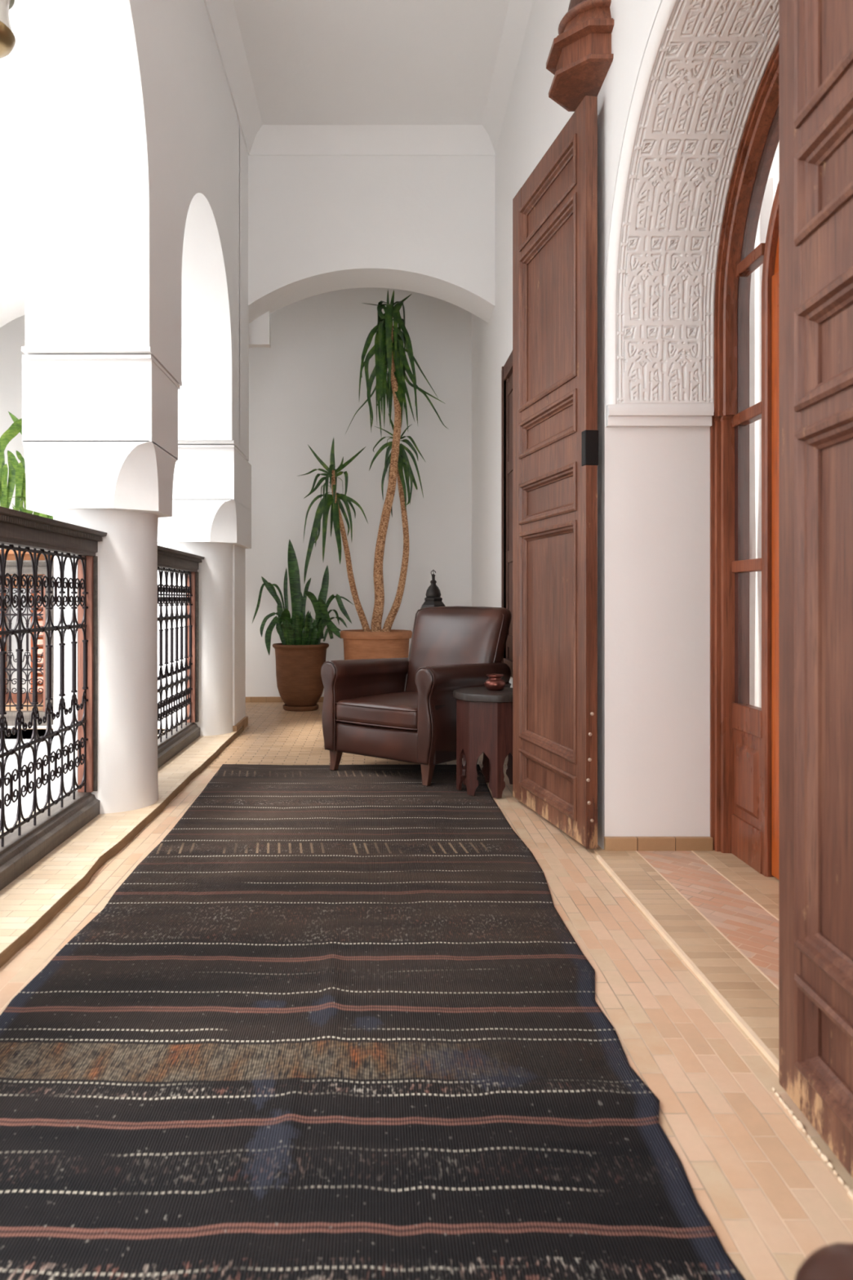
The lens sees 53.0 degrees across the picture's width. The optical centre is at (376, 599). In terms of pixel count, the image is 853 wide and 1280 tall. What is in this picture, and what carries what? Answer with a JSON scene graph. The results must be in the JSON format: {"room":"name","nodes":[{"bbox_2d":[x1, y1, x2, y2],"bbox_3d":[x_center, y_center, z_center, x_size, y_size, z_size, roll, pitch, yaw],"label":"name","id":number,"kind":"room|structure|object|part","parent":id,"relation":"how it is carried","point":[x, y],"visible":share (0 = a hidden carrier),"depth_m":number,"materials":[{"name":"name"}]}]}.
{"room":"traditional dwelling","nodes":[
{"label":"traditional dwelling","id":0,"kind":"room"},
{"bbox_2d":[7,0,251,548],"bbox_3d":[-1.278,-1.470,1.700,0.583,4.940,10.200,0,0,0],"label":"wall","id":1,"kind":"structure","parent":0,"point":[135,359],"depth_m":3.78,"materials":[{"name":"white paint"}]},
{"bbox_2d":[0,0,15,58],"bbox_3d":[-1.270,-2.237,2.740,0.206,0.925,0.206,0,0,0],"label":"hanging lantern","id":2,"kind":"object","parent":1,"relation":"hanging from","point":[7,40],"visible":1,"depth_m":2.73,"materials":[{"name":"gold metal"}]},
{"bbox_3d":[-1.270,-1.890,2.740,0.196,0.140,0.196,0,0,0],"label":"glass","id":3,"kind":"part","parent":2,"relation":"part of","materials":[{"name":"glass"}]},
{"bbox_2d":[0,731,236,953],"bbox_3d":[-1.289,1.133,1.550,0.542,0.335,9.900,0,0,0],"label":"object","id":4,"kind":"structure","parent":1,"relation":"attached to","point":[26,899],"depth_m":3.21,"materials":[{"name":"tile"}]},
{"bbox_2d":[0,506,106,890],"bbox_3d":[-1.298,0.332,2.763,0.164,1.267,2.253,0,0,0],"label":"balustrade","id":5,"kind":"object","parent":4,"relation":"on","point":[23,845],"visible":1,"depth_m":3.38,"materials":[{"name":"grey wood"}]},
{"bbox_3d":[-1.300,-0.229,2.763,0.089,0.066,2.245,0,0,0],"label":"rail","id":6,"kind":"part","parent":5,"relation":"part of","materials":[{"name":"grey wood"}]},
{"bbox_3d":[-1.312,0.913,2.763,0.135,0.103,2.245,0,0,0],"label":"rail","id":7,"kind":"part","parent":5,"relation":"part of","materials":[{"name":"grey wood"}]},
{"bbox_3d":[-1.293,-0.282,2.763,0.154,0.040,2.253,0,0,0],"label":"cap rail","id":8,"kind":"part","parent":5,"relation":"part of","materials":[{"name":"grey wood"}]},
{"bbox_2d":[53,509,158,813],"bbox_3d":[-1.290,0.282,4.080,0.484,1.376,0.484,0,0,0],"label":"column","id":9,"kind":"structure","parent":4,"relation":"on","point":[127,556],"depth_m":3.90,"materials":[{"name":"white paint"}]},
{"bbox_2d":[157,545,204,768],"bbox_3d":[-1.298,0.332,5.160,0.164,1.267,1.788,0,0,0],"label":"balustrade","id":10,"kind":"object","parent":4,"relation":"on","point":[171,742],"visible":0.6,"depth_m":5.56,"materials":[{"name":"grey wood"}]},
{"bbox_3d":[-1.300,-0.229,5.160,0.089,0.066,1.780,0,0,0],"label":"rail","id":11,"kind":"part","parent":10,"relation":"part of","materials":[{"name":"grey wood"}]},
{"bbox_3d":[-1.312,0.913,5.160,0.135,0.103,1.780,0,0,0],"label":"rail","id":12,"kind":"part","parent":10,"relation":"part of","materials":[{"name":"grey wood"}]},
{"bbox_3d":[-1.293,-0.282,5.160,0.154,0.040,1.788,0,0,0],"label":"cap rail","id":13,"kind":"part","parent":10,"relation":"part of","materials":[{"name":"grey wood"}]},
{"bbox_2d":[167,542,233,736],"bbox_3d":[-1.290,0.282,6.270,0.484,1.376,0.484,0,0,0],"label":"column","id":14,"kind":"structure","parent":4,"relation":"on","point":[215,571],"depth_m":6.08,"materials":[{"name":"white paint"}]},
{"bbox_2d":[0,725,244,968],"bbox_3d":[-1.034,0.992,1.580,0.048,0.055,9.960,0,0,0],"label":"trim","id":15,"kind":"structure","parent":1,"relation":"attached to","point":[9,952],"depth_m":3.11,"materials":[{"name":"ceramic"}]},
{"bbox_2d":[166,544,245,725],"bbox_3d":[-1.290,0.295,6.520,0.500,1.410,0.520,0,0,0],"label":"wall","id":16,"kind":"structure","parent":0,"point":[238,553],"depth_m":6.45,"materials":[{"name":"white paint"}]},
{"bbox_2d":[232,715,248,731],"bbox_3d":[-1.281,0.963,6.525,0.518,0.075,0.550,0,0,0],"label":"baseboard","id":17,"kind":"structure","parent":16,"relation":"attached to","point":[244,722],"depth_m":6.49,"materials":[{"name":"tile"}]},
{"bbox_2d":[0,287,471,697],"bbox_3d":[-2.500,-1.370,8.390,7.400,5.140,0.120,0,0,0],"label":"wall","id":18,"kind":"structure","parent":0,"point":[304,388],"depth_m":8.33,"materials":[{"name":"white paint"}]},
{"bbox_2d":[0,585,43,702],"bbox_3d":[-3.465,0.380,8.260,1.030,1.240,0.120,0,0,0],"label":"window","id":19,"kind":"structure","parent":18,"relation":"in","point":[40,639],"depth_m":8.27,"materials":[{"name":"brown wood"}]},
{"bbox_2d":[0,593,5,651],"bbox_3d":[-3.730,0.400,8.225,0.300,1.000,0.050,0,0,0],"label":"shutter","id":20,"kind":"object","parent":19,"relation":"attached to","point":[4,593],"depth_m":8.23,"materials":[{"name":"brown wood"}]},
{"bbox_3d":[-3.450,0.390,8.280,0.260,1.020,0.020,0,0,0],"label":"pane","id":21,"kind":"part","parent":19,"relation":"part of","materials":[{"name":"clear glass"}]},
{"bbox_2d":[31,589,43,693],"bbox_3d":[-3.185,0.400,8.225,0.270,1.000,0.050,0,0,0],"label":"shutter","id":22,"kind":"object","parent":19,"relation":"attached to","point":[40,639],"depth_m":8.21,"materials":[{"name":"brown wood"}]},
{"bbox_2d":[245,697,324,702],"bbox_3d":[-0.480,0.974,8.322,2.840,0.052,0.025,0,0,0],"label":"baseboard","id":23,"kind":"structure","parent":18,"relation":"attached to","point":[247,699],"depth_m":8.31,"materials":[{"name":"tile"}]},
{"bbox_2d":[0,84,494,829],"bbox_3d":[-2.620,0.250,6.815,7.160,8.500,0.450,0,0,0],"label":"wall","id":24,"kind":"structure","parent":0,"point":[317,224],"depth_m":6.63,"materials":[{"name":"white paint"}]},
{"bbox_2d":[0,560,53,725],"bbox_3d":[-2.970,0.332,6.612,0.948,1.267,0.164,0,0,0],"label":"balustrade","id":25,"kind":"object","parent":24,"relation":"on","point":[11,565],"visible":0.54,"depth_m":6.59,"materials":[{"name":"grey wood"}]},
{"bbox_3d":[-2.970,0.913,6.598,0.940,0.103,0.135,0,0,0],"label":"rail","id":26,"kind":"part","parent":25,"relation":"part of","materials":[{"name":"grey wood"}]},
{"bbox_3d":[-2.970,-0.229,6.610,0.940,0.066,0.089,0,0,0],"label":"rail","id":27,"kind":"part","parent":25,"relation":"part of","materials":[{"name":"grey wood"}]},
{"bbox_3d":[-2.970,-0.282,6.617,0.948,0.040,0.154,0,0,0],"label":"cap rail","id":28,"kind":"part","parent":25,"relation":"part of","materials":[{"name":"grey wood"}]},
{"bbox_2d":[248,311,271,347],"bbox_3d":[-0.987,-2.223,7.015,0.227,0.275,0.090,0,0,0],"label":"trim","id":29,"kind":"structure","parent":24,"relation":"attached to","point":[260,329],"depth_m":6.97,"materials":[{"name":"white paint"}]},
{"bbox_2d":[203,0,533,155],"bbox_3d":[-2.482,-3.701,2.500,7.435,0.498,11.900,0,0,0],"label":"ceiling","id":30,"kind":"structure","parent":0,"point":[303,77],"depth_m":5.83,"materials":[{"name":"white paint"}]},
{"bbox_2d":[0,702,852,1279],"bbox_3d":[-2.638,1.060,2.480,7.125,0.120,11.760,0,0,0],"label":"floor","id":31,"kind":"structure","parent":0,"point":[769,1197],"depth_m":1.97,"materials":[{"name":"beige tile"}]},
{"bbox_2d":[0,411,53,711],"bbox_3d":[-2.980,-0.300,7.340,0.646,2.602,0.580,0,0,0],"label":"potted snake plant","id":32,"kind":"object","parent":31,"relation":"on","point":[16,475],"visible":0.26,"depth_m":7.28,"materials":[{"name":"green plant"}]},
{"bbox_3d":[-2.980,-0.260,7.350,0.560,0.320,0.560,0,0,0],"label":"pot","id":33,"kind":"part","parent":32,"relation":"part of","materials":[{"name":"ceramic"}]},
{"bbox_2d":[252,539,353,711],"bbox_3d":[-0.665,0.226,7.780,0.924,1.547,0.516,0,0,0],"label":"potted snake plant","id":34,"kind":"object","parent":31,"relation":"on","point":[300,656],"visible":0.99,"depth_m":7.66,"materials":[{"name":"green plant"}]},
{"bbox_3d":[-0.688,0.685,7.780,0.516,0.566,0.516,0,0,0],"label":"pot","id":35,"kind":"part","parent":34,"relation":"part of","materials":[{"name":"ceramic"}]},
{"bbox_2d":[0,764,745,1279],"bbox_3d":[-0.151,0.992,3.028,1.551,0.018,4.264,0,0,0],"label":"rug","id":36,"kind":"object","parent":31,"relation":"on","point":[344,1023],"visible":0.99,"depth_m":1.80,"materials":[{"name":"black fabric"}]},
{"bbox_2d":[320,605,511,786],"bbox_3d":[0.278,0.515,5.099,0.836,0.950,0.963,0,0,39],"label":"armchair","id":37,"kind":"object","parent":36,"relation":"on","point":[403,709],"visible":0.9,"depth_m":4.93,"materials":[{"name":"brown leather"}]},
{"bbox_3d":[-0.278,0.618,4.953,0.110,0.505,0.020,0,0,39],"label":"arm","id":38,"kind":"part","parent":37,"relation":"part of","materials":[{"name":"brown leather"}]},
{"bbox_3d":[-0.235,0.932,4.981,0.061,0.115,0.064,0,0,39],"label":"leg","id":39,"kind":"part","parent":37,"relation":"part of","materials":[{"name":"brown wood"}]},
{"bbox_3d":[-0.023,0.618,5.278,0.142,0.525,0.810,0,0,39],"label":"armrest","id":40,"kind":"part","parent":37,"relation":"part of","materials":[{"name":"brown leather"}]},
{"bbox_2d":[336,691,417,730],"bbox_3d":[0.192,0.633,4.992,0.594,0.150,0.684,0,0,39],"label":"seat cushion","id":41,"kind":"object","parent":37,"relation":"on","point":[360,710],"depth_m":4.78,"materials":[{"name":"brown leather"}]},
{"bbox_3d":[0.252,0.618,4.524,0.110,0.505,0.020,0,0,39],"label":"arm","id":42,"kind":"part","parent":37,"relation":"part of","materials":[{"name":"brown leather"}]},
{"bbox_3d":[0.274,0.932,4.569,0.061,0.115,0.064,0,0,39],"label":"leg","id":43,"kind":"part","parent":37,"relation":"part of","materials":[{"name":"brown wood"}]},
{"bbox_3d":[0.491,0.351,5.332,0.672,0.618,0.332,0,0,39],"label":"backrest","id":44,"kind":"part","parent":37,"relation":"part of","materials":[{"name":"brown leather"}]},
{"bbox_3d":[0.516,0.618,4.842,0.142,0.525,0.810,0,0,39],"label":"armrest","id":45,"kind":"part","parent":37,"relation":"part of","materials":[{"name":"brown leather"}]},
{"bbox_2d":[298,289,447,659],"bbox_3d":[-0.049,-0.884,7.620,1.316,3.768,0.648,0,0,0],"label":"yucca","id":46,"kind":"object","parent":31,"relation":"on","point":[388,350],"visible":0.98,"depth_m":7.58,"materials":[{"name":"plant"}]},
{"bbox_2d":[340,629,412,659],"bbox_3d":[0.000,0.638,7.620,0.648,0.724,0.648,0,0,0],"label":"pot","id":47,"kind":"object","parent":31,"relation":"on","point":[358,644],"depth_m":7.37,"materials":[{"name":"ceramic"}]},
{"bbox_2d":[418,570,445,611],"bbox_3d":[0.405,0.393,6.050,0.216,1.215,0.250,0,0,0],"label":"lantern","id":48,"kind":"object","parent":31,"relation":"on","point":[433,598],"visible":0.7,"depth_m":6.01,"materials":[{"name":"metal"}]},
{"bbox_2d":[453,686,512,798],"bbox_3d":[0.610,0.735,4.462,0.420,0.516,0.420,0,0,0],"label":"side table","id":49,"kind":"object","parent":31,"relation":"on","point":[484,716],"visible":0.71,"depth_m":4.31,"materials":[{"name":"brown wood"}]},
{"bbox_2d":[484,674,506,690],"bbox_3d":[0.628,0.440,4.508,0.114,0.087,0.114,0,0,0],"label":"copper pot","id":50,"kind":"object","parent":49,"relation":"on","point":[495,682],"visible":0.94,"depth_m":4.47,"materials":[{"name":"gold metal"}]},
{"bbox_2d":[795,1242,852,1279],"bbox_3d":[0.495,0.753,0.420,0.507,0.493,0.507,0,0,22],"label":"pouf","id":51,"kind":"object","parent":31,"relation":"on","point":[834,1261],"visible":1,"depth_m":0.68,"materials":[{"name":"brown leather"}]},
{"bbox_2d":[471,0,714,848],"bbox_3d":[1.147,-1.470,2.500,0.485,4.940,11.800,0,0,0],"label":"wall","id":52,"kind":"structure","parent":0,"point":[654,465],"depth_m":3.38,"materials":[{"name":"white paint"}]},
{"bbox_2d":[501,350,512,677],"bbox_3d":[0.894,-0.550,5.285,0.065,2.100,1.330,0,0,0],"label":"door","id":53,"kind":"structure","parent":52,"relation":"in","point":[507,370],"depth_m":5.83,"materials":[{"name":"brown wood"}]},
{"bbox_3d":[0.899,0.450,5.285,0.055,0.100,1.130,0,0,0],"label":"rail","id":54,"kind":"part","parent":53,"relation":"part of","materials":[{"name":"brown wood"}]},
{"bbox_2d":[506,373,512,660],"bbox_3d":[0.901,-0.550,5.570,0.024,1.900,0.560,0,0,0],"label":"shutter","id":55,"kind":"object","parent":53,"relation":"attached to","point":[508,375],"depth_m":5.75,"materials":[{"name":"brown wood"}]},
{"bbox_2d":[512,95,598,848],"bbox_3d":[0.772,-0.502,3.795,0.065,2.965,0.891,0,0,-10],"label":"door","id":56,"kind":"structure","parent":52,"relation":"in","point":[555,432],"depth_m":3.71,"materials":[{"name":"brown wood"}]},
{"bbox_3d":[0.765,0.805,3.783,0.047,0.178,0.686,0,0,-10],"label":"panel","id":57,"kind":"part","parent":56,"relation":"part of","materials":[{"name":"brown wood"}]},
{"bbox_3d":[0.765,0.171,3.783,0.047,0.986,0.686,0,0,-10],"label":"panel","id":58,"kind":"part","parent":56,"relation":"part of","materials":[{"name":"brown wood"}]},
{"bbox_3d":[0.765,-0.459,3.783,0.047,0.197,0.686,0,0,-10],"label":"panel","id":59,"kind":"part","parent":56,"relation":"part of","materials":[{"name":"brown wood"}]},
{"bbox_3d":[0.765,-0.765,3.783,0.047,0.174,0.686,0,0,-10],"label":"panel","id":60,"kind":"part","parent":56,"relation":"part of","materials":[{"name":"brown wood"}]},
{"bbox_3d":[0.765,-1.274,3.783,0.047,0.741,0.686,0,0,-10],"label":"panel","id":61,"kind":"part","parent":56,"relation":"part of","materials":[{"name":"brown wood"}]},
{"bbox_3d":[0.765,-1.779,3.783,0.047,0.202,0.686,0,0,-10],"label":"panel","id":62,"kind":"part","parent":56,"relation":"part of","materials":[{"name":"brown wood"}]},
{"bbox_2d":[546,0,613,111],"bbox_3d":[0.888,-2.362,3.435,0.379,0.600,0.379,0,0,0],"label":"bracket","id":63,"kind":"object","parent":52,"relation":"attached to","point":[580,58],"visible":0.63,"depth_m":3.33,"materials":[{"name":"brown wood"}]},
{"bbox_3d":[0.888,-2.204,3.435,0.379,0.048,0.379,0,0,0],"label":"moulding","id":64,"kind":"part","parent":63,"relation":"part of","materials":[{"name":"brown wood"}]},
{"bbox_3d":[0.888,-2.077,3.435,0.362,0.030,0.362,0,0,0],"label":"plate","id":65,"kind":"part","parent":63,"relation":"part of","materials":[{"name":"brown wood"}]},
{"bbox_2d":[604,836,713,850],"bbox_3d":[1.115,0.969,3.372,0.425,0.062,0.027,0,0,0],"label":"baseboard","id":66,"kind":"structure","parent":52,"relation":"attached to","point":[611,843],"depth_m":3.36,"materials":[{"name":"tile"}]},
{"bbox_2d":[596,850,778,1071],"bbox_3d":[1.048,0.994,2.550,0.393,0.012,1.660,0,0,0],"label":"trim","id":67,"kind":"structure","parent":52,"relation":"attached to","point":[748,1030],"depth_m":2.36,"materials":[{"name":"tile"}]},
{"bbox_2d":[605,0,778,406],"bbox_3d":[1.119,-1.335,2.565,0.427,1.147,1.618,0,0,0],"label":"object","id":68,"kind":"structure","parent":52,"relation":"attached to","point":[704,63],"depth_m":3.21,"materials":[{"name":"paint"}]},
{"bbox_2d":[710,40,778,879],"bbox_3d":[1.385,-0.446,2.565,0.130,2.867,1.640,0,0,0],"label":"door","id":69,"kind":"structure","parent":52,"relation":"in","point":[744,428],"depth_m":3.20,"materials":[{"name":"brown wood"}]},
{"bbox_3d":[1.360,0.127,3.342,0.080,1.723,0.085,0,0,0],"label":"jamb casing","id":70,"kind":"part","parent":69,"relation":"part of","materials":[{"name":"brown wood"}]},
{"bbox_3d":[1.362,-1.297,2.565,0.076,1.164,1.558,0,0,0],"label":"arched casing","id":71,"kind":"part","parent":69,"relation":"part of","materials":[{"name":"brown wood"}]},
{"bbox_3d":[1.400,0.675,3.197,0.040,0.350,0.255,0,0,0],"label":"panel","id":72,"kind":"part","parent":69,"relation":"part of","materials":[{"name":"brown wood"}]},
{"bbox_3d":[1.410,-0.718,2.565,0.004,2.235,1.470,0,0,0],"label":"glass","id":73,"kind":"part","parent":69,"relation":"part of","materials":[{"name":"white"}]},
{"bbox_3d":[1.419,-0.310,2.565,0.062,2.597,1.018,0,0,0],"label":"arch frame","id":74,"kind":"part","parent":69,"relation":"part of","materials":[{"name":"brown wood"}]},
{"bbox_3d":[1.430,-0.296,2.565,0.030,2.552,0.944,0,0,0],"label":"door","id":75,"kind":"part","parent":69,"relation":"part of","materials":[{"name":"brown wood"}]},
{"bbox_2d":[772,1087,852,1200],"bbox_3d":[0.792,0.997,1.296,0.013,0.014,0.894,0,0,2],"label":"trim","id":76,"kind":"structure","parent":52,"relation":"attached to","point":[850,1192],"depth_m":1.56,"materials":[{"name":"tile"}]},
{"bbox_2d":[778,0,852,1177],"bbox_3d":[0.815,-0.502,1.275,0.061,2.965,0.906,0,0,2],"label":"door","id":77,"kind":"structure","parent":52,"relation":"in","point":[815,37],"depth_m":1.59,"materials":[{"name":"brown wood"}]},
{"bbox_3d":[0.808,0.805,1.285,0.047,0.178,0.701,0,0,2],"label":"panel","id":78,"kind":"part","parent":77,"relation":"part of","materials":[{"name":"brown wood"}]},
{"bbox_3d":[0.808,0.171,1.285,0.047,0.986,0.701,0,0,2],"label":"panel","id":79,"kind":"part","parent":77,"relation":"part of","materials":[{"name":"brown wood"}]},
{"bbox_3d":[0.808,-0.459,1.285,0.047,0.197,0.701,0,0,2],"label":"panel","id":80,"kind":"part","parent":77,"relation":"part of","materials":[{"name":"brown wood"}]},
{"bbox_3d":[0.808,-0.765,1.285,0.047,0.174,0.701,0,0,2],"label":"panel","id":81,"kind":"part","parent":77,"relation":"part of","materials":[{"name":"brown wood"}]},
{"bbox_3d":[0.808,-1.274,1.285,0.047,0.741,0.701,0,0,2],"label":"panel","id":82,"kind":"part","parent":77,"relation":"part of","materials":[{"name":"brown wood"}]},
{"bbox_2d":[594,848,778,1059],"bbox_3d":[0.941,0.994,2.561,0.158,0.012,1.642,0,0,0],"label":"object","id":83,"kind":"structure","parent":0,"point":[745,988],"depth_m":2.42,"materials":[{"name":"beige tile"}]},
{"bbox_2d":[636,850,778,986],"bbox_3d":[1.132,0.994,2.561,0.216,0.011,1.642,0,0,0],"label":"floor","id":84,"kind":"structure","parent":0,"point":[752,929],"depth_m":2.76,"materials":[{"name":"beige tile"}]},
{"bbox_2d":[693,849,778,918],"bbox_3d":[2.572,1.044,2.550,2.656,0.112,2.100,0,0,0],"label":"floor","id":85,"kind":"structure","parent":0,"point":[764,890],"depth_m":3.02,"materials":[{"name":"beige tile"}]}
]}

